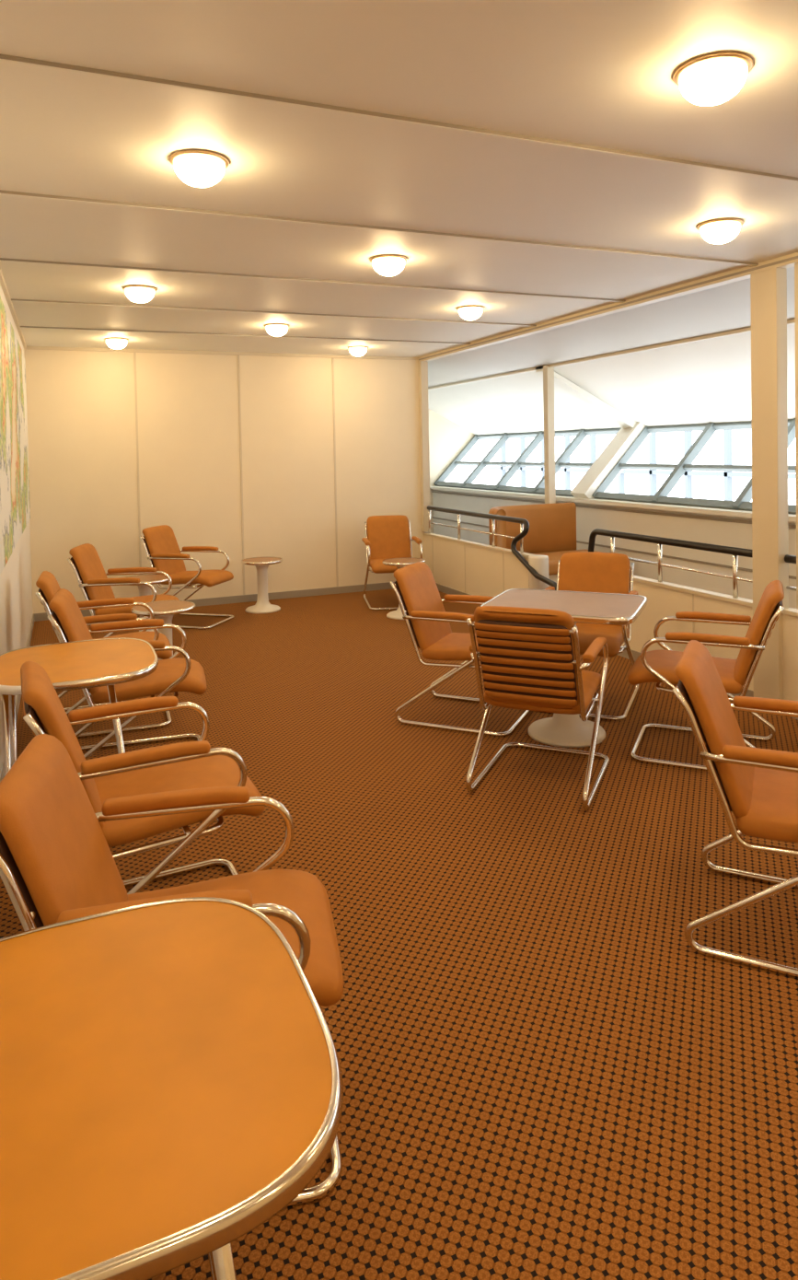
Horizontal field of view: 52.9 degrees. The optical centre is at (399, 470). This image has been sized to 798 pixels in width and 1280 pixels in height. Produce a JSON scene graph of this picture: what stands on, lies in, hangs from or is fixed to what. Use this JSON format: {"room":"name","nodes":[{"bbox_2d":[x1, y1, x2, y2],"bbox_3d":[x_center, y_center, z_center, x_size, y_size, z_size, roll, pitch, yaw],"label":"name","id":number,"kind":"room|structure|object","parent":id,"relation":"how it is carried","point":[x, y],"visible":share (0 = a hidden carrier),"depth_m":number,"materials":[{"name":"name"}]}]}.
{"room":"airship passenger lounge","nodes":[
{"label":"airship passenger lounge","id":0,"kind":"room"},
{"bbox_2d":[0,284,32,777],"bbox_3d":[-1.284,0.218,2.177,0.100,2.500,11.200,-2,2,-23],"label":"wall","id":1,"kind":"structure","parent":0,"point":[16,587],"depth_m":5.04,"materials":[{"name":"white paint"}]},
{"bbox_2d":[0,267,26,349],"bbox_3d":[-1.248,-1.018,2.159,0.020,0.030,10.980,-2,2,-23],"label":"crown molding","id":2,"kind":"structure","parent":1,"relation":"attached to","point":[2,280],"depth_m":5.22,"materials":[{"name":"beige"}]},
{"bbox_2d":[0,296,30,574],"bbox_3d":[-2.485,-0.243,5.162,0.011,1.410,4.250,-2,2,-23],"label":"map","id":3,"kind":"object","parent":1,"relation":"attached to","point":[15,503],"visible":1,"depth_m":4.89},
{"bbox_2d":[0,614,34,782],"bbox_3d":[-1.206,1.431,2.225,0.012,0.070,10.988,-2,2,-23],"label":"baseboard","id":4,"kind":"structure","parent":1,"relation":"attached to","point":[17,699],"depth_m":4.81,"materials":[{"name":"beige"}]},
{"bbox_2d":[20,325,470,344],"bbox_3d":[-1.104,-1.154,6.873,3.890,0.010,0.004,-2,2,-23],"label":"trim","id":5,"kind":"structure","parent":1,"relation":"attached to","point":[20,326],"depth_m":6.73,"materials":[{"name":"beige paint"}]},
{"bbox_2d":[11,298,536,326],"bbox_3d":[-0.660,-1.135,5.812,3.890,0.010,0.004,-2,2,-23],"label":"trim","id":6,"kind":"structure","parent":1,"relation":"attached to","point":[11,298],"depth_m":5.67,"materials":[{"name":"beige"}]},
{"bbox_2d":[0,257,626,302],"bbox_3d":[-0.224,-1.116,4.770,3.890,0.010,0.004,-2,2,-23],"label":"trim","id":7,"kind":"structure","parent":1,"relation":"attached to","point":[1,259],"depth_m":4.60,"materials":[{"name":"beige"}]},
{"bbox_2d":[0,189,758,266],"bbox_3d":[0.217,-1.097,3.719,3.890,0.010,0.004,-2,2,-23],"label":"trim","id":8,"kind":"structure","parent":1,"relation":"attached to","point":[1,192],"depth_m":3.52,"materials":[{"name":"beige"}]},
{"bbox_2d":[23,349,424,613],"bbox_3d":[-1.569,0.069,8.073,3.930,2.500,0.100,-2,2,-23],"label":"wall","id":9,"kind":"structure","parent":0,"point":[81,404],"depth_m":7.94,"materials":[{"name":"beige paint"}]},
{"bbox_2d":[133,352,141,567],"bbox_3d":[-2.485,0.069,7.631,0.018,2.418,0.008,-2,2,-23],"label":"trim","id":10,"kind":"structure","parent":9,"relation":"attached to","point":[134,354],"depth_m":7.62,"materials":[{"name":"beige paint"}]},
{"bbox_2d":[32,581,395,621],"bbox_3d":[-1.524,1.284,8.053,3.930,0.070,0.012,-2,2,-23],"label":"baseboard","id":11,"kind":"structure","parent":9,"relation":"attached to","point":[43,616],"depth_m":8.18,"materials":[{"name":"beige"}]},
{"bbox_2d":[26,346,418,360],"bbox_3d":[-1.570,-1.165,7.985,3.930,0.030,0.020,-2,2,-23],"label":"crown molding","id":12,"kind":"structure","parent":9,"relation":"attached to","point":[28,347],"depth_m":7.87,"materials":[{"name":"beige paint"}]},
{"bbox_2d":[237,355,244,594],"bbox_3d":[-1.577,0.042,8.011,0.018,2.418,0.008,-2,2,-23],"label":"trim","id":13,"kind":"structure","parent":9,"relation":"attached to","point":[238,368],"depth_m":8.01,"materials":[{"name":"beige"}]},
{"bbox_2d":[332,358,338,586],"bbox_3d":[-0.668,0.014,8.391,0.018,2.418,0.008,-2,2,-23],"label":"trim","id":14,"kind":"structure","parent":9,"relation":"attached to","point":[333,398],"depth_m":8.39,"materials":[{"name":"beige"}]},
{"bbox_2d":[418,360,430,531],"bbox_3d":[0.279,-0.260,8.749,0.080,1.850,0.070,-2,2,-23],"label":"trim","id":15,"kind":"structure","parent":9,"relation":"attached to","point":[424,405],"depth_m":8.72,"materials":[{"name":"beige paint"}]},
{"bbox_2d":[418,252,797,361],"bbox_3d":[1.542,-1.153,5.667,0.080,0.050,6.700,-2,2,-23],"label":"trim","id":16,"kind":"structure","parent":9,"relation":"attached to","point":[791,263],"depth_m":5.46,"materials":[{"name":"beige"}]},
{"bbox_2d":[0,588,797,1279],"bbox_3d":[0.744,1.414,4.675,5.700,0.100,14.200,-2,2,-23],"label":"floor","id":17,"kind":"structure","parent":0,"point":[544,1077],"depth_m":2.32,"materials":[{"name":"carpet"}]},
{"bbox_2d":[0,638,158,776],"bbox_3d":[-1.282,1.095,3.191,0.622,0.692,0.670,-2,2,-23],"label":"side table","id":18,"kind":"object","parent":17,"relation":"on","point":[76,665],"visible":0.6,"depth_m":3.11,"materials":[{"name":"orange laminate"}]},
{"bbox_2d":[34,570,172,738],"bbox_3d":[-1.651,0.987,4.531,0.691,0.851,0.548,-2,2,-20],"label":"lounge armchair","id":19,"kind":"object","parent":17,"relation":"on","point":[48,585],"visible":0.36,"depth_m":4.38,"materials":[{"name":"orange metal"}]},
{"bbox_2d":[67,543,179,652],"bbox_3d":[-1.977,0.959,5.826,0.691,0.851,0.548,-1,2,-4],"label":"lounge armchair","id":20,"kind":"object","parent":17,"relation":"on","point":[94,583],"visible":0.75,"depth_m":5.65,"materials":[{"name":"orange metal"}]},
{"bbox_2d":[47,588,207,759],"bbox_3d":[-1.300,0.997,3.898,0.691,0.851,0.548,-2,2,-17],"label":"lounge armchair","id":21,"kind":"object","parent":17,"relation":"on","point":[172,674],"visible":0.53,"depth_m":3.75,"materials":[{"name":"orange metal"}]},
{"bbox_2d":[20,661,265,894],"bbox_3d":[-0.815,1.023,2.561,0.691,0.851,0.548,-2,2,-26],"label":"lounge armchair","id":22,"kind":"object","parent":17,"relation":"on","point":[190,764],"visible":0.6,"depth_m":2.41,"materials":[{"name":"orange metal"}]},
{"bbox_2d":[126,574,171,631],"bbox_3d":[-2.045,1.119,6.472,0.406,0.503,0.406,-2,2,-23],"label":"pedestal side table","id":23,"kind":"object","parent":17,"relation":"on","point":[153,579],"visible":0.41,"depth_m":6.43,"materials":[{"name":"white plastic"}]},
{"bbox_2d":[131,600,195,660],"bbox_3d":[-1.543,1.141,5.273,0.406,0.503,0.406,-2,2,-23],"label":"pedestal side table","id":24,"kind":"object","parent":17,"relation":"on","point":[164,610],"visible":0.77,"depth_m":5.22,"materials":[{"name":"beige ceramic"}]},
{"bbox_2d":[0,896,343,1279],"bbox_3d":[-0.413,1.133,1.111,0.622,0.692,0.670,-2,2,-23],"label":"side table","id":25,"kind":"object","parent":17,"relation":"on","point":[171,1082],"visible":1,"depth_m":1.02,"materials":[{"name":"orange laminate"}]},
{"bbox_2d":[0,733,343,1207],"bbox_3d":[-0.486,1.037,1.789,0.691,0.851,0.548,-1,2,-11],"label":"lounge armchair","id":26,"kind":"object","parent":17,"relation":"on","point":[58,865],"visible":0.58,"depth_m":1.71,"materials":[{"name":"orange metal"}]},
{"bbox_2d":[139,524,233,628],"bbox_3d":[-1.872,0.923,7.128,0.691,0.851,0.548,-1,2,16],"label":"lounge armchair","id":27,"kind":"object","parent":17,"relation":"on","point":[160,543],"visible":0.9,"depth_m":7.05,"materials":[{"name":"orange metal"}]},
{"bbox_2d":[241,557,283,613],"bbox_3d":[-1.296,1.085,7.609,0.396,0.483,0.396,-2,2,-23],"label":"pedestal side table","id":28,"kind":"object","parent":17,"relation":"on","point":[262,605],"visible":1,"depth_m":7.56,"materials":[{"name":"white plastic"}]},
{"bbox_2d":[361,514,422,610],"bbox_3d":[-0.067,0.879,7.819,0.548,0.834,0.691,-1,2,-8],"label":"lounge armchair","id":29,"kind":"object","parent":17,"relation":"on","point":[387,537],"visible":0.83,"depth_m":8.00,"materials":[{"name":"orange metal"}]},
{"bbox_2d":[383,557,425,619],"bbox_3d":[0.049,1.059,7.218,0.386,0.503,0.386,-2,2,-23],"label":"pedestal side table","id":30,"kind":"object","parent":17,"relation":"on","point":[402,562],"visible":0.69,"depth_m":7.15,"materials":[{"name":"white plastic"}]},
{"bbox_2d":[389,561,530,736],"bbox_3d":[0.360,0.958,4.484,0.691,0.834,0.548,0,2,24],"label":"lounge armchair","id":31,"kind":"object","parent":17,"relation":"on","point":[427,622],"visible":0.75,"depth_m":4.39,"materials":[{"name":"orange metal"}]},
{"bbox_2d":[423,532,534,596],"bbox_3d":[0.732,0.991,7.796,0.074,0.582,2.220,-2,2,-23],"label":"panel","id":32,"kind":"object","parent":17,"relation":"on","point":[484,576],"depth_m":7.75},
{"bbox_2d":[431,536,433,576],"bbox_3d":[0.363,0.953,8.606,0.003,0.490,0.012,-2,2,-23],"label":"joint","id":33,"kind":"object","parent":32,"relation":"attached to","point":[432,537],"visible":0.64,"depth_m":8.60,"materials":[{"name":"beige"}]},
{"bbox_2d":[435,582,481,605],"bbox_3d":[0.709,1.248,7.791,0.010,0.070,2.220,-2,2,-23],"label":"baseboard","id":34,"kind":"structure","parent":32,"relation":"attached to","point":[443,588],"depth_m":8.25,"materials":[{"name":"beige"}]},
{"bbox_2d":[464,544,465,593],"bbox_3d":[0.653,0.966,7.914,0.003,0.490,0.012,-2,2,-23],"label":"joint","id":35,"kind":"object","parent":32,"relation":"attached to","point":[464,544],"visible":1,"depth_m":7.91,"materials":[{"name":"beige"}]},
{"bbox_2d":[502,552,504,592],"bbox_3d":[0.943,0.978,7.222,0.003,0.490,0.012,-2,2,-23],"label":"joint","id":36,"kind":"object","parent":32,"relation":"attached to","point":[503,552],"visible":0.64,"depth_m":7.22,"materials":[{"name":"beige"}]},
{"bbox_2d":[427,505,557,590],"bbox_3d":[0.827,0.838,7.516,0.124,0.865,2.645,-2,2,-21],"label":"handrail","id":37,"kind":"object","parent":17,"relation":"on","point":[524,530],"visible":0.86,"depth_m":7.21,"materials":[{"name":"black metal"}]},
{"bbox_2d":[465,605,609,810],"bbox_3d":[0.643,0.975,3.631,0.548,0.834,0.691,0,2,24],"label":"lounge armchair","id":38,"kind":"object","parent":17,"relation":"on","point":[530,658],"visible":1,"depth_m":3.39,"materials":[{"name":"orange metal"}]},
{"bbox_2d":[528,554,549,589],"bbox_3d":[1.176,1.007,6.735,0.170,0.590,0.170,-2,2,-23],"label":"end post","id":39,"kind":"object","parent":17,"relation":"on","point":[540,563],"visible":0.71,"depth_m":6.66,"materials":[{"name":"beige ceramic"}]},
{"bbox_2d":[488,502,601,586],"bbox_3d":[1.476,0.808,7.806,1.200,0.920,0.730,-2,2,-23],"label":"bench","id":40,"kind":"object","parent":17,"relation":"on","point":[552,532],"visible":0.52,"depth_m":8.06,"materials":[{"name":"brown leather"}]},
{"bbox_2d":[481,588,647,747],"bbox_3d":[0.870,1.028,4.178,0.776,0.693,0.636,0,2,24],"label":"table","id":41,"kind":"object","parent":17,"relation":"on","point":[558,730],"visible":0.7,"depth_m":4.11,"materials":[{"name":"beige laminate"}]},
{"bbox_2d":[541,551,639,721],"bbox_3d":[1.107,0.938,4.727,0.548,0.834,0.691,0,2,24],"label":"lounge armchair","id":42,"kind":"object","parent":17,"relation":"on","point":[577,571],"visible":0.44,"depth_m":4.89,"materials":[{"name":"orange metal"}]},
{"bbox_2d":[621,575,754,690],"bbox_3d":[1.796,1.038,5.255,0.074,0.582,1.430,-2,2,-23],"label":"panel","id":43,"kind":"object","parent":17,"relation":"on","point":[662,602],"depth_m":5.15,"materials":[{"name":"beige paint"}]},
{"bbox_2d":[588,528,753,598],"bbox_3d":[1.751,0.596,5.332,0.046,0.304,1.603,-2,2,-23],"label":"handrail","id":44,"kind":"object","parent":43,"relation":"on","point":[612,534],"visible":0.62,"depth_m":5.18,"materials":[{"name":"black"}]},
{"bbox_2d":[617,649,754,697],"bbox_3d":[1.774,1.294,5.250,0.010,0.070,1.430,-2,2,-23],"label":"baseboard","id":45,"kind":"structure","parent":43,"relation":"attached to","point":[624,654],"depth_m":5.55,"materials":[{"name":"beige"}]},
{"bbox_2d":[692,593,694,632],"bbox_3d":[1.855,1.018,5.046,0.003,0.490,0.012,-2,2,-23],"label":"joint","id":46,"kind":"object","parent":43,"relation":"attached to","point":[692,594],"visible":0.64,"depth_m":5.04,"materials":[{"name":"beige"}]},
{"bbox_2d":[628,580,784,771],"bbox_3d":[1.489,0.952,3.894,0.691,0.834,0.548,0,2,24],"label":"lounge armchair","id":47,"kind":"object","parent":17,"relation":"on","point":[658,667],"visible":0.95,"depth_m":3.75,"materials":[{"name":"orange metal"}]},
{"bbox_2d":[672,640,797,977],"bbox_3d":[1.230,0.995,2.454,0.691,0.834,0.548,0,2,26],"label":"lounge armchair","id":48,"kind":"object","parent":17,"relation":"on","point":[760,786],"visible":1,"depth_m":2.37,"materials":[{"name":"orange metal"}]},
{"bbox_2d":[750,267,789,699],"bbox_3d":[2.076,0.118,4.482,0.080,2.450,0.180,-2,2,-23],"label":"partition column","id":49,"kind":"structure","parent":17,"relation":"on","point":[768,287],"depth_m":4.43,"materials":[{"name":"beige paint"}]},
{"bbox_2d":[781,607,797,700],"bbox_3d":[2.517,1.069,3.535,0.074,0.582,1.940,-2,2,-23],"label":"panel","id":50,"kind":"object","parent":17,"relation":"on","point":[790,622],"depth_m":4.37,"materials":[{"name":"beige paint"}]},
{"bbox_2d":[784,554,796,590],"bbox_3d":[2.506,0.627,3.528,0.046,0.301,1.910,-2,2,-23],"label":"handrail","id":51,"kind":"object","parent":50,"relation":"on","point":[792,559],"visible":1,"depth_m":4.37,"materials":[{"name":"black metal"}]},
{"bbox_2d":[794,262,797,609],"bbox_3d":[2.160,-0.179,4.285,0.060,1.850,0.040,-2,2,-23],"label":"trim","id":52,"kind":"structure","parent":50,"relation":"on","point":[796,264],"depth_m":4.28,"materials":[{"name":"beige paint"}]},
{"bbox_2d":[0,0,797,357],"bbox_3d":[0.526,-1.137,2.911,4.080,0.100,11.200,-2,2,-23],"label":"ceiling","id":53,"kind":"structure","parent":0,"point":[596,73],"depth_m":2.76,"materials":[{"name":"paint"}]},
{"bbox_2d":[104,337,128,349],"bbox_3d":[-2.435,-1.091,6.908,0.200,0.088,0.200,-2,2,-23],"label":"ceiling lamp","id":54,"kind":"object","parent":53,"relation":"attached to","point":[114,343],"depth_m":6.85,"materials":[{"name":"white glass"}]},
{"bbox_2d":[122,284,157,302],"bbox_3d":[-1.558,-1.053,4.815,0.200,0.088,0.200,-2,2,-23],"label":"ceiling lamp","id":55,"kind":"object","parent":53,"relation":"attached to","point":[135,293],"depth_m":4.76,"materials":[{"name":"white glass"}]},
{"bbox_2d":[169,149,229,187],"bbox_3d":[-0.680,-1.015,2.733,0.200,0.088,0.200,-2,2,-23],"label":"ceiling lamp","id":56,"kind":"object","parent":53,"relation":"attached to","point":[201,168],"depth_m":2.68,"materials":[{"name":"white glass"}]},
{"bbox_2d":[264,323,289,336],"bbox_3d":[-0.964,-1.104,6.321,0.200,0.088,0.200,-2,2,-23],"label":"ceiling lamp","id":57,"kind":"object","parent":53,"relation":"attached to","point":[273,329],"depth_m":6.26,"materials":[{"name":"white glass"}]},
{"bbox_2d":[348,346,368,356],"bbox_3d":[-0.397,-1.152,7.761,0.200,0.088,0.200,-2,2,-23],"label":"ceiling lamp","id":58,"kind":"object","parent":53,"relation":"attached to","point":[357,351],"depth_m":7.70,"materials":[{"name":"white glass"}]},
{"bbox_2d":[370,254,407,276],"bbox_3d":[-0.053,-1.065,4.198,0.200,0.088,0.200,-2,2,-23],"label":"ceiling lamp","id":59,"kind":"object","parent":53,"relation":"attached to","point":[387,264],"depth_m":4.14,"materials":[{"name":"white glass"}]},
{"bbox_2d":[0,53,797,184],"bbox_3d":[0.647,-1.077,2.691,3.890,0.012,0.028,-2,2,-23],"label":"trim","id":60,"kind":"structure","parent":53,"relation":"attached to","point":[4,62],"depth_m":2.37,"materials":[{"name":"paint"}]},
{"bbox_2d":[456,304,484,320],"bbox_3d":[0.509,-1.116,5.701,0.200,0.088,0.200,-2,2,-23],"label":"ceiling lamp","id":61,"kind":"object","parent":53,"relation":"attached to","point":[471,312],"depth_m":5.64,"materials":[{"name":"white glass"}]},
{"bbox_2d":[673,51,753,105],"bbox_3d":[0.840,-1.029,2.144,0.200,0.088,0.200,-2,2,-23],"label":"ceiling lamp","id":62,"kind":"object","parent":53,"relation":"attached to","point":[711,79],"depth_m":2.09,"materials":[{"name":"white glass"}]},
{"bbox_2d":[697,218,744,244],"bbox_3d":[1.465,-1.080,3.652,0.200,0.088,0.200,-2,2,-23],"label":"ceiling lamp","id":63,"kind":"object","parent":53,"relation":"attached to","point":[721,230],"depth_m":3.59,"materials":[{"name":"white glass"}]},
{"bbox_2d":[429,408,475,533],"bbox_3d":[0.176,-0.094,12.054,2.370,2.550,0.100,-2,2,-23],"label":"wall","id":64,"kind":"structure","parent":0,"point":[447,438],"depth_m":12.19,"materials":[{"name":"white paint"}]},
{"bbox_2d":[428,318,794,389],"bbox_3d":[2.722,-1.023,5.459,0.030,0.025,14.000,-2,2,-23],"label":"trim","id":65,"kind":"structure","parent":64,"relation":"attached to","point":[790,321],"depth_m":7.16,"materials":[{"name":"beige paint"}]},
{"bbox_2d":[543,364,556,503],"bbox_3d":[1.567,0.082,8.313,0.080,2.340,0.080,-2,2,-23],"label":"column","id":66,"kind":"structure","parent":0,"point":[548,372],"depth_m":8.27,"materials":[{"name":"beige paint"}]},
{"bbox_2d":[428,267,794,387],"bbox_3d":[2.277,-1.152,5.270,0.970,0.260,14.000,-2,2,-23],"label":"ceiling","id":67,"kind":"structure","parent":0,"point":[725,308],"depth_m":6.45,"materials":[{"name":"white paint"}]},
{"bbox_2d":[428,323,795,434],"bbox_3d":[3.354,-0.785,5.728,1.350,0.740,14.000,-2,2,-23],"label":"wall","id":68,"kind":"structure","parent":0,"point":[708,380],"depth_m":7.96,"materials":[{"name":"paint"}]},
{"bbox_2d":[535,366,651,499],"bbox_3d":[2.129,-0.369,8.671,1.377,1.478,0.260,-2,2,-23],"label":"rib","id":69,"kind":"object","parent":68,"relation":"attached to","point":[631,429],"visible":0.75,"depth_m":8.65,"materials":[{"name":"white paint"}]},
{"bbox_2d":[432,488,796,608],"bbox_3d":[3.293,0.837,5.732,0.150,0.900,14.000,-2,2,-23],"label":"wall","id":70,"kind":"structure","parent":0,"point":[731,534],"depth_m":7.55,"materials":[{"name":"white paint"}]},
{"bbox_2d":[433,428,620,497],"bbox_3d":[1.609,-0.135,10.577,0.807,0.816,3.730,-2,2,-23],"label":"window","id":71,"kind":"structure","parent":70,"relation":"in","point":[607,431],"depth_m":10.59,"materials":[{"name":"silver metal"}]},
{"bbox_2d":[454,461,593,468],"bbox_3d":[1.576,-0.082,10.564,0.060,0.060,3.730,-2,2,-23],"label":"bar","id":72,"kind":"object","parent":71,"relation":"attached to","point":[471,463],"visible":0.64,"depth_m":10.38,"materials":[{"name":"silver metal"}]},
{"bbox_2d":[430,486,796,522],"bbox_3d":[3.238,0.369,5.700,0.250,0.040,14.000,-2,2,-23],"label":"window sill","id":73,"kind":"structure","parent":70,"relation":"on","point":[792,517],"depth_m":7.85,"materials":[{"name":"white paint"}]},
{"bbox_2d":[431,490,796,528],"bbox_3d":[3.211,0.437,5.690,0.012,0.025,14.000,-2,2,-23],"label":"trim","id":74,"kind":"structure","parent":70,"relation":"attached to","point":[457,494],"depth_m":7.86,"materials":[{"name":"beige"}]},
{"bbox_2d":[432,516,796,579],"bbox_3d":[3.218,0.830,5.700,0.012,0.020,14.000,-2,2,-23],"label":"trim","id":75,"kind":"structure","parent":70,"relation":"attached to","point":[579,541],"depth_m":7.55,"materials":[{"name":"beige"}]},
{"bbox_2d":[592,418,796,514],"bbox_3d":[3.171,-0.067,6.846,0.807,0.816,4.000,-2,2,-23],"label":"window","id":76,"kind":"structure","parent":70,"relation":"in","point":[668,500],"depth_m":7.74,"materials":[{"name":"silver metal"}]},
{"bbox_2d":[618,463,795,473],"bbox_3d":[3.138,-0.014,6.834,0.060,0.060,4.000,-2,2,-23],"label":"bar","id":77,"kind":"object","parent":76,"relation":"attached to","point":[630,466],"visible":0.56,"depth_m":7.56,"materials":[{"name":"silver metal"}]},
{"label":"outside","id":78,"kind":"structure","parent":0,"visible":0},
{"bbox_2d":[485,430,796,500],"bbox_3d":[7.292,-0.933,11.170,0.120,10.000,25.000,-2,2,-23],"label":"facade","id":79,"kind":"object","parent":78,"point":[728,476],"visible":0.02,"depth_m":16.27,"materials":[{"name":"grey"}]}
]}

